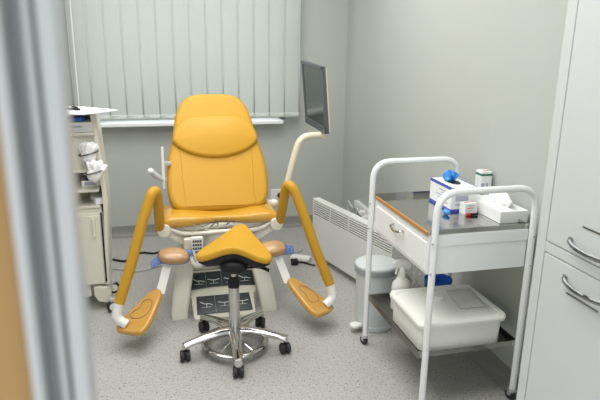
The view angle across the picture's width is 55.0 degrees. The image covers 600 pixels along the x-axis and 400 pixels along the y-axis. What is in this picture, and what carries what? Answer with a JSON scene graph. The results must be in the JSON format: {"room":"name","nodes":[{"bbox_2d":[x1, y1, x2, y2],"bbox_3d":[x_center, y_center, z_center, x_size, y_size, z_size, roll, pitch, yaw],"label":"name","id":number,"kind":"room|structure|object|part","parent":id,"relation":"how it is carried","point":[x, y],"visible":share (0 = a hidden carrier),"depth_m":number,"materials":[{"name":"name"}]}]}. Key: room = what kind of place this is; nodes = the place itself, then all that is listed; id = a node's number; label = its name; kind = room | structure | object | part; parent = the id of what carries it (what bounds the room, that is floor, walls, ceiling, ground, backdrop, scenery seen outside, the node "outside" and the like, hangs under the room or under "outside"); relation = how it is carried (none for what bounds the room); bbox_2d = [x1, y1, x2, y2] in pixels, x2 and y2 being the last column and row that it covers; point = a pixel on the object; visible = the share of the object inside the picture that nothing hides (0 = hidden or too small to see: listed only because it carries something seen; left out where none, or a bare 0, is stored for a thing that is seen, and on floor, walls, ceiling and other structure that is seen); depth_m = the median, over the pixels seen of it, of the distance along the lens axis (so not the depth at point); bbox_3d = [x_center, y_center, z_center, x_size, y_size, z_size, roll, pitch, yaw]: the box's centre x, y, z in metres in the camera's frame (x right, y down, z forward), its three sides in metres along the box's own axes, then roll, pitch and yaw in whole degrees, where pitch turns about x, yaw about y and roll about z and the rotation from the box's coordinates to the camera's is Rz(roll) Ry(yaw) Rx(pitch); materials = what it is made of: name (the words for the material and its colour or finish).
{"room":"gynecology examination room","nodes":[
{"label":"gynecology examination room","id":0,"kind":"room"},
{"bbox_2d":[61,0,348,226],"bbox_3d":[-1.266,-1.035,4.504,3.570,2.700,0.150,-3,16,-14],"label":"wall","id":1,"kind":"structure","parent":0,"point":[130,152],"depth_m":4.74,"materials":[{"name":"paint"}]},
{"bbox_2d":[65,0,300,120],"bbox_3d":[-0.819,-1.322,4.322,1.780,1.562,0.084,-3,16,-14],"label":"vertical blind","id":2,"kind":"object","parent":1,"relation":"attached to","point":[138,59],"visible":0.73,"depth_m":4.39,"materials":[{"name":"white plastic"}]},
{"bbox_2d":[100,117,284,127],"bbox_3d":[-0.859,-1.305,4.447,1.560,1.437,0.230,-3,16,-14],"label":"windowsill","id":3,"kind":"structure","parent":1,"relation":"in","point":[169,122],"depth_m":4.49,"materials":[{"name":"white plastic"}]},
{"bbox_3d":[-0.880,-1.337,4.529,1.560,1.420,0.050,-3,16,-14],"label":"frame","id":4,"kind":"part","parent":3,"relation":"part of","materials":[{"name":"white plastic"}]},
{"bbox_2d":[112,215,312,238],"bbox_3d":[-1.308,0.255,4.745,3.470,0.086,0.055,-3,16,-14],"label":"baseboard","id":5,"kind":"structure","parent":1,"relation":"attached to","point":[290,221],"depth_m":4.77,"materials":[{"name":"plastic"}]},
{"bbox_2d":[271,189,280,202],"bbox_3d":[-0.212,-0.043,4.938,0.078,0.118,0.065,-3,16,-14],"label":"wall socket","id":6,"kind":"object","parent":1,"relation":"attached to","point":[275,193],"visible":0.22,"depth_m":4.90,"materials":[{"name":"white plastic"}]},
{"bbox_2d":[88,227,511,399],"bbox_3d":[-0.652,0.979,2.412,3.570,0.050,5.310,-3,16,-14],"label":"floor","id":7,"kind":"structure","parent":0,"point":[327,359],"depth_m":2.96,"materials":[{"name":"plastic"}]},
{"bbox_2d":[73,113,118,311],"bbox_3d":[-1.367,0.076,3.353,0.552,1.170,0.394,-3,16,-14],"label":"cart","id":8,"kind":"object","parent":7,"relation":"on","point":[96,224],"visible":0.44,"depth_m":3.35,"materials":[{"name":"beige plastic"}]},
{"bbox_2d":[76,169,87,172],"bbox_3d":[-1.241,-0.192,3.350,0.141,0.016,0.240,-3,16,-14],"label":"shelf","id":9,"kind":"object","parent":8,"relation":"attached to","point":[77,170],"depth_m":3.24,"materials":[{"name":"beige plastic"}]},
{"bbox_2d":[72,118,92,131],"bbox_3d":[-1.280,-0.423,3.264,0.215,0.054,0.181,-3,16,-14],"label":"box","id":10,"kind":"object","parent":8,"relation":"on","point":[84,126],"visible":0.25,"depth_m":3.19,"materials":[{"name":"white cardboard"}]},
{"bbox_2d":[71,115,85,121],"bbox_3d":[-1.285,-0.458,3.243,0.150,0.022,0.120,-3,16,-14],"label":"pouch","id":11,"kind":"object","parent":10,"relation":"on","point":[75,118],"visible":0.54,"depth_m":3.21,"materials":[{"name":"blue plastic"}]},
{"bbox_2d":[73,132,94,135],"bbox_3d":[-1.395,-0.386,3.256,0.465,0.016,0.240,-3,16,-14],"label":"shelf","id":12,"kind":"object","parent":8,"relation":"attached to","point":[74,133],"depth_m":3.19,"materials":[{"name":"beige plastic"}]},
{"bbox_3d":[-1.219,-0.272,3.248,0.147,0.200,0.020,-3,16,-14],"label":"panel","id":13,"kind":"part","parent":8,"relation":"part of","materials":[{"name":"beige plastic"}]},
{"bbox_2d":[77,142,98,162],"bbox_3d":[-1.171,-0.262,3.188,0.115,0.123,0.078,-3,16,-14],"label":"bundle","id":14,"kind":"object","parent":8,"relation":"in","point":[84,148],"visible":0.84,"depth_m":3.17,"materials":[{"name":"white paper"}]},
{"bbox_2d":[77,181,99,192],"bbox_3d":[-1.240,-0.083,3.370,0.141,0.016,0.260,-3,16,-14],"label":"shelf","id":15,"kind":"object","parent":8,"relation":"attached to","point":[81,189],"depth_m":3.28,"materials":[{"name":"beige plastic"}]},
{"bbox_3d":[-1.398,-0.233,3.325,0.475,0.540,0.270,-3,16,-14],"label":"panel","id":16,"kind":"part","parent":8,"relation":"part of","materials":[{"name":"beige plastic"}]},
{"bbox_2d":[79,196,100,208],"bbox_3d":[-1.244,0.011,3.406,0.141,0.016,0.240,-3,16,-14],"label":"shelf","id":17,"kind":"object","parent":8,"relation":"attached to","point":[84,201],"depth_m":3.33,"materials":[{"name":"beige plastic"}]},
{"bbox_2d":[80,177,100,186],"bbox_3d":[-1.219,-0.109,3.367,0.110,0.037,0.123,-6,17,-22],"label":"pack","id":18,"kind":"object","parent":8,"relation":"on","point":[85,182],"visible":0.51,"depth_m":3.31,"materials":[{"name":"white cardboard"}]},
{"bbox_3d":[-1.359,0.302,3.324,0.417,0.420,0.014,-3,16,-14],"label":"door","id":19,"kind":"part","parent":8,"relation":"part of","materials":[{"name":"beige plastic"}]},
{"bbox_2d":[70,106,117,114],"bbox_3d":[-1.252,-0.495,3.186,0.478,0.012,0.340,1,15,1],"label":"clipboard","id":20,"kind":"object","parent":8,"relation":"on","point":[83,110],"visible":0.48,"depth_m":3.15,"materials":[{"name":"white"}]},
{"bbox_3d":[-1.183,0.158,3.310,0.016,0.110,0.022,-3,16,-14],"label":"handle","id":21,"kind":"part","parent":8,"relation":"part of","materials":[{"name":"beige plastic"}]},
{"bbox_2d":[86,159,107,182],"bbox_3d":[-1.122,-0.163,3.196,0.114,0.122,0.085,-3,16,-14],"label":"bundle","id":22,"kind":"object","parent":8,"relation":"in","point":[93,166],"visible":0.96,"depth_m":3.16,"materials":[{"name":"white paper"}]},
{"bbox_2d":[89,192,107,204],"bbox_3d":[-1.182,-0.012,3.384,0.070,0.040,0.140,-9,18,-33],"label":"carton","id":23,"kind":"object","parent":8,"relation":"on","point":[96,197],"visible":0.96,"depth_m":3.34,"materials":[{"name":"white cardboard"}]},
{"bbox_3d":[-1.169,-0.024,3.432,0.060,1.015,0.270,-3,16,-14],"label":"panel","id":24,"kind":"part","parent":8,"relation":"part of","materials":[{"name":"beige plastic"}]},
{"bbox_2d":[112,251,159,261],"bbox_3d":[-1.238,0.421,4.276,0.759,0.015,0.148,-5,17,-21],"label":"cable","id":25,"kind":"object","parent":7,"relation":"on","point":[113,259],"visible":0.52,"depth_m":4.35,"materials":[{"name":"black plastic"}]},
{"bbox_2d":[112,264,162,271],"bbox_3d":[-1.193,0.484,4.060,0.751,0.011,0.122,-3,16,-12],"label":"cable","id":26,"kind":"object","parent":7,"relation":"on","point":[162,264],"visible":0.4,"depth_m":4.05,"materials":[{"name":"grey plastic"}]},
{"bbox_2d":[111,94,336,335],"bbox_3d":[-0.482,0.035,3.416,1.218,1.239,1.101,-3,16,-14],"label":"chair","id":27,"kind":"object","parent":7,"relation":"on","point":[217,182],"visible":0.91,"depth_m":3.40,"materials":[{"name":"leather"}]},
{"bbox_3d":[-0.678,0.428,3.427,0.134,0.470,0.334,5,16,14],"label":"leg","id":28,"kind":"part","parent":27,"relation":"part of","materials":[{"name":"beige plastic"}]},
{"bbox_2d":[197,228,230,246],"bbox_3d":[-0.472,0.218,3.438,0.284,0.155,0.213,-3,16,-14],"label":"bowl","id":29,"kind":"object","parent":27,"relation":"on","point":[209,235],"depth_m":3.32,"materials":[{"name":"silver plastic"}]},
{"bbox_2d":[172,115,257,157],"bbox_3d":[-0.516,-0.388,3.519,0.518,0.241,0.162,-3,16,-14],"label":"pillow","id":30,"kind":"object","parent":27,"relation":"on","point":[194,136],"depth_m":3.49,"materials":[{"name":"yellow leather"}]},
{"bbox_3d":[-0.519,-0.295,3.550,0.604,0.675,0.444,-3,16,-14],"label":"backrest","id":31,"kind":"part","parent":27,"relation":"part of","materials":[{"name":"yellow leather"}]},
{"bbox_3d":[-0.495,-0.174,3.478,0.440,0.390,0.241,-3,16,-14],"label":"panel","id":32,"kind":"part","parent":27,"relation":"part of","materials":[{"name":"leather"}]},
{"bbox_3d":[-0.490,0.127,3.469,0.620,0.058,0.347,-3,16,-14],"label":"seat frame","id":33,"kind":"part","parent":27,"relation":"part of","materials":[{"name":"beige plastic"}]},
{"bbox_2d":[164,202,276,227],"bbox_3d":[-0.484,0.077,3.460,0.674,0.082,0.320,-3,16,-14],"label":"seat cushion","id":34,"kind":"object","parent":27,"relation":"on","point":[250,214],"depth_m":3.36,"materials":[{"name":"yellow leather"}]},
{"bbox_3d":[-0.482,0.484,3.535,0.400,0.072,0.102,-3,16,-14],"label":"foot control panel","id":35,"kind":"part","parent":27,"relation":"part of","materials":[{"name":"grey plastic"}]},
{"bbox_3d":[-0.449,0.609,3.413,0.325,0.063,0.120,-3,16,-14],"label":"foot control panel","id":36,"kind":"part","parent":27,"relation":"part of","materials":[{"name":"grey plastic"}]},
{"bbox_3d":[-0.262,0.406,3.528,0.134,0.470,0.334,-13,21,-41],"label":"leg","id":37,"kind":"part","parent":27,"relation":"part of","materials":[{"name":"beige plastic"}]},
{"bbox_2d":[284,61,329,181],"bbox_3d":[0.003,-0.443,3.706,0.296,0.870,0.363,-3,16,-14],"label":"monitor","id":38,"kind":"object","parent":27,"relation":"attached to","point":[314,76],"visible":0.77,"depth_m":3.63,"materials":[{"name":"grey plastic"}]},
{"bbox_3d":[0.018,-0.229,3.685,0.295,0.470,0.042,-3,16,-14],"label":"arm","id":39,"kind":"part","parent":38,"relation":"part of","materials":[{"name":"beige metal"}]},
{"bbox_2d":[180,224,290,377],"bbox_3d":[-0.339,0.483,2.938,0.563,0.634,0.559,-3,16,-14],"label":"stool","id":40,"kind":"object","parent":7,"relation":"on","point":[237,249],"visible":1,"depth_m":2.90,"materials":[{"name":"yellow plastic"}]},
{"bbox_3d":[-0.474,0.708,2.947,0.260,0.077,0.070,-7,17,-27],"label":"leg","id":41,"kind":"part","parent":40,"relation":"part of","materials":[{"name":"silver metal"}]},
{"bbox_3d":[-0.450,0.661,3.116,0.260,0.077,0.070,15,21,42],"label":"leg","id":42,"kind":"part","parent":40,"relation":"part of","materials":[{"name":"silver metal"}]},
{"bbox_3d":[-0.343,0.224,2.892,0.362,0.111,0.330,-3,16,-14],"label":"saddle seat","id":43,"kind":"part","parent":40,"relation":"part of","materials":[{"name":"leather"}]},
{"bbox_3d":[-0.310,0.730,2.875,0.075,0.077,0.263,-3,16,-14],"label":"leg","id":44,"kind":"part","parent":40,"relation":"part of","materials":[{"name":"silver metal"}]},
{"bbox_3d":[-0.276,0.656,3.146,0.070,0.077,0.260,8,17,25],"label":"leg","id":45,"kind":"part","parent":40,"relation":"part of","materials":[{"name":"silver metal"}]},
{"bbox_3d":[-0.222,0.336,2.840,0.150,0.029,0.033,3,16,9],"label":"height lever","id":46,"kind":"part","parent":40,"relation":"part of","materials":[{"name":"black plastic"}]},
{"bbox_3d":[-0.193,0.698,2.996,0.260,0.077,0.070,3,16,8],"label":"leg","id":47,"kind":"part","parent":40,"relation":"part of","materials":[{"name":"silver metal"}]},
{"bbox_2d":[290,254,314,265],"bbox_3d":[0.006,0.455,4.158,0.172,0.047,0.242,-3,16,-14],"label":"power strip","id":48,"kind":"object","parent":7,"relation":"on","point":[295,258],"visible":1,"depth_m":4.16,"materials":[{"name":"white plastic"}]},
{"bbox_2d":[313,197,399,278],"bbox_3d":[0.344,0.320,3.881,0.170,0.465,0.956,-7,17,-28],"label":"heater","id":49,"kind":"object","parent":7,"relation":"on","point":[341,234],"visible":0.7,"depth_m":3.90,"materials":[{"name":"white metal"}]},
{"bbox_2d":[313,201,391,252],"bbox_3d":[0.323,0.162,3.824,0.010,0.100,0.940,-7,17,-28],"label":"grille","id":50,"kind":"object","parent":49,"relation":"attached to","point":[351,224],"depth_m":3.83,"materials":[{"name":"white metal"}]},
{"bbox_2d":[349,255,397,332],"bbox_3d":[0.404,0.525,3.268,0.288,0.398,0.242,-3,16,-14],"label":"pedal bin","id":51,"kind":"object","parent":7,"relation":"on","point":[383,275],"visible":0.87,"depth_m":3.19,"materials":[{"name":"white metal"}]},
{"bbox_3d":[0.429,0.349,3.225,0.242,0.034,0.242,-3,16,-14],"label":"lid","id":52,"kind":"part","parent":51,"relation":"part of","materials":[{"name":"white plastic"}]},
{"bbox_2d":[360,156,538,399],"bbox_3d":[0.661,0.354,2.744,0.521,1.014,0.665,-3,16,-14],"label":"trolley","id":53,"kind":"object","parent":7,"relation":"on","point":[436,242],"visible":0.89,"depth_m":2.47,"materials":[{"name":"white metal"}]},
{"bbox_3d":[0.433,0.132,2.609,0.031,0.023,0.120,-3,16,-14],"label":"handle","id":54,"kind":"part","parent":53,"relation":"part of","materials":[{"name":"silver metal"}]},
{"bbox_2d":[390,258,411,309],"bbox_3d":[0.504,0.419,2.879,0.103,0.264,0.079,-3,16,-14],"label":"spray bottle","id":55,"kind":"object","parent":53,"relation":"on","point":[401,282],"visible":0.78,"depth_m":2.85,"materials":[{"name":"white plastic"}]},
{"bbox_3d":[0.453,0.149,2.627,0.018,0.170,0.583,-3,16,-14],"label":"drawer","id":56,"kind":"part","parent":53,"relation":"part of","materials":[{"name":"white metal"}]},
{"bbox_2d":[411,264,421,287],"bbox_3d":[0.599,0.428,2.971,0.062,0.200,0.056,3,16,7],"label":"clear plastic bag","id":57,"kind":"object","parent":53,"relation":"on","point":[413,264],"visible":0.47,"depth_m":2.98,"materials":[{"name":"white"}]},
{"bbox_2d":[424,274,452,286],"bbox_3d":[0.711,0.463,2.987,0.144,0.127,0.144,-3,16,-14],"label":"bowl","id":58,"kind":"object","parent":53,"relation":"on","point":[440,279],"visible":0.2,"depth_m":3.01,"materials":[{"name":"blue plastic"}]},
{"bbox_2d":[368,292,514,357],"bbox_3d":[0.662,0.572,2.799,0.481,0.030,0.599,-3,16,-14],"label":"shelf","id":59,"kind":"object","parent":53,"relation":"attached to","point":[381,301],"depth_m":2.60,"materials":[{"name":"silver metal"}]},
{"bbox_2d":[442,208,449,214],"bbox_3d":[0.659,0.053,2.600,0.028,0.028,0.047,-10,19,-35],"label":"glove","id":60,"kind":"object","parent":53,"relation":"on","point":[445,211],"visible":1,"depth_m":2.59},
{"bbox_2d":[390,284,505,350],"bbox_3d":[0.671,0.534,2.676,0.425,0.156,0.365,-3,16,-14],"label":"plastic tub","id":61,"kind":"object","parent":53,"relation":"on","point":[452,326],"visible":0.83,"depth_m":2.56,"materials":[{"name":"white plastic"}]},
{"bbox_3d":[0.672,0.483,2.662,0.425,0.025,0.365,-3,16,-14],"label":"lid","id":62,"kind":"part","parent":61,"relation":"part of","materials":[{"name":"plastic"}]},
{"bbox_2d":[446,288,485,308],"bbox_3d":[0.774,0.458,2.697,0.124,0.008,0.212,-1,16,-5],"label":"packet","id":63,"kind":"object","parent":61,"relation":"on","point":[464,298],"visible":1,"depth_m":2.69,"materials":[{"name":"white"}]},
{"bbox_2d":[375,191,528,235],"bbox_3d":[0.672,0.044,2.654,0.465,0.025,0.587,-3,16,-14],"label":"tray","id":64,"kind":"object","parent":53,"relation":"on","point":[414,208],"depth_m":2.53,"materials":[{"name":"silver metal"}]},
{"bbox_2d":[429,170,476,211],"bbox_3d":[0.726,-0.058,2.736,0.129,0.170,0.217,-3,16,-14],"label":"glove box","id":65,"kind":"object","parent":53,"relation":"on","point":[450,180],"visible":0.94,"depth_m":2.71,"materials":[{"name":"white cardboard"}]},
{"bbox_2d":[459,201,477,214],"bbox_3d":[0.765,0.035,2.622,0.066,0.053,0.044,-5,16,-20],"label":"carton","id":66,"kind":"object","parent":53,"relation":"on","point":[465,207],"visible":0.93,"depth_m":2.61,"materials":[{"name":"white cardboard"}]},
{"bbox_2d":[466,213,477,215],"bbox_3d":[0.773,0.065,2.591,0.051,0.013,0.013,-1,16,-7],"label":"marker pen","id":67,"kind":"object","parent":53,"relation":"on","point":[467,214],"visible":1,"depth_m":2.59,"materials":[{"name":"black plastic"}]},
{"bbox_2d":[475,169,492,194],"bbox_3d":[0.889,-0.068,2.804,0.058,0.157,0.057,-3,16,-14],"label":"carton","id":68,"kind":"object","parent":53,"relation":"on","point":[483,178],"visible":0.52,"depth_m":2.77,"materials":[{"name":"white cardboard"}]},
{"bbox_2d":[476,193,527,223],"bbox_3d":[0.892,0.012,2.611,0.136,0.107,0.275,-3,16,-14],"label":"tissue box","id":69,"kind":"object","parent":53,"relation":"on","point":[498,207],"visible":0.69,"depth_m":2.54,"materials":[{"name":"white cardboard"}]},
{"bbox_2d":[516,0,599,399],"bbox_3d":[1.032,0.228,1.463,0.431,1.950,0.880,-3,16,-14],"label":"storage cabinet","id":70,"kind":"object","parent":7,"relation":"on","point":[560,360],"visible":1,"depth_m":1.68,"materials":[{"name":"metal"}]},
{"bbox_3d":[0.810,0.625,1.731,0.012,0.851,0.394,-3,16,-14],"label":"door","id":71,"kind":"part","parent":70,"relation":"part of","materials":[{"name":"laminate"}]},
{"bbox_3d":[0.823,-0.268,1.484,0.012,0.922,0.394,-3,16,-14],"label":"door","id":72,"kind":"part","parent":70,"relation":"part of","materials":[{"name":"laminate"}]},
{"bbox_3d":[0.797,0.260,1.614,0.043,0.024,0.223,-3,16,-14],"label":"handle","id":73,"kind":"part","parent":70,"relation":"part of","materials":[{"name":"silver metal"}]},
{"bbox_3d":[0.799,0.146,1.582,0.043,0.024,0.223,-3,16,-14],"label":"handle","id":74,"kind":"part","parent":70,"relation":"part of","materials":[{"name":"silver metal"}]},
{"bbox_2d":[342,0,567,375],"bbox_3d":[1.063,-0.422,2.408,0.100,2.700,5.210,-3,16,-14],"label":"wall","id":75,"kind":"structure","parent":0,"point":[473,83],"depth_m":3.07,"materials":[{"name":"paint"}]},
{"bbox_2d":[347,200,374,219],"bbox_3d":[0.462,0.123,4.565,0.103,0.186,0.447,-3,16,-14],"label":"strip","id":76,"kind":"object","parent":75,"relation":"attached to","point":[360,208],"visible":0.7,"depth_m":4.52,"materials":[{"name":"white plastic"}]},
{"bbox_2d":[406,273,518,399],"bbox_3d":[0.717,0.567,3.719,0.055,0.086,3.110,-3,16,-14],"label":"baseboard","id":77,"kind":"structure","parent":75,"relation":"attached to","point":[495,368],"depth_m":2.85,"materials":[{"name":"plastic"}]},
{"bbox_3d":[-1.174,0.167,0.162,1.580,2.700,0.120,-3,16,-14],"label":"wall","id":78,"kind":"structure","parent":0,"visible":0},
{"bbox_2d":[0,0,96,399],"bbox_3d":[-0.274,0.415,0.436,0.271,2.100,0.070,-3,16,-14],"label":"door","id":79,"kind":"structure","parent":78,"relation":"in","point":[46,351],"depth_m":0.33,"materials":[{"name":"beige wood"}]}
]}

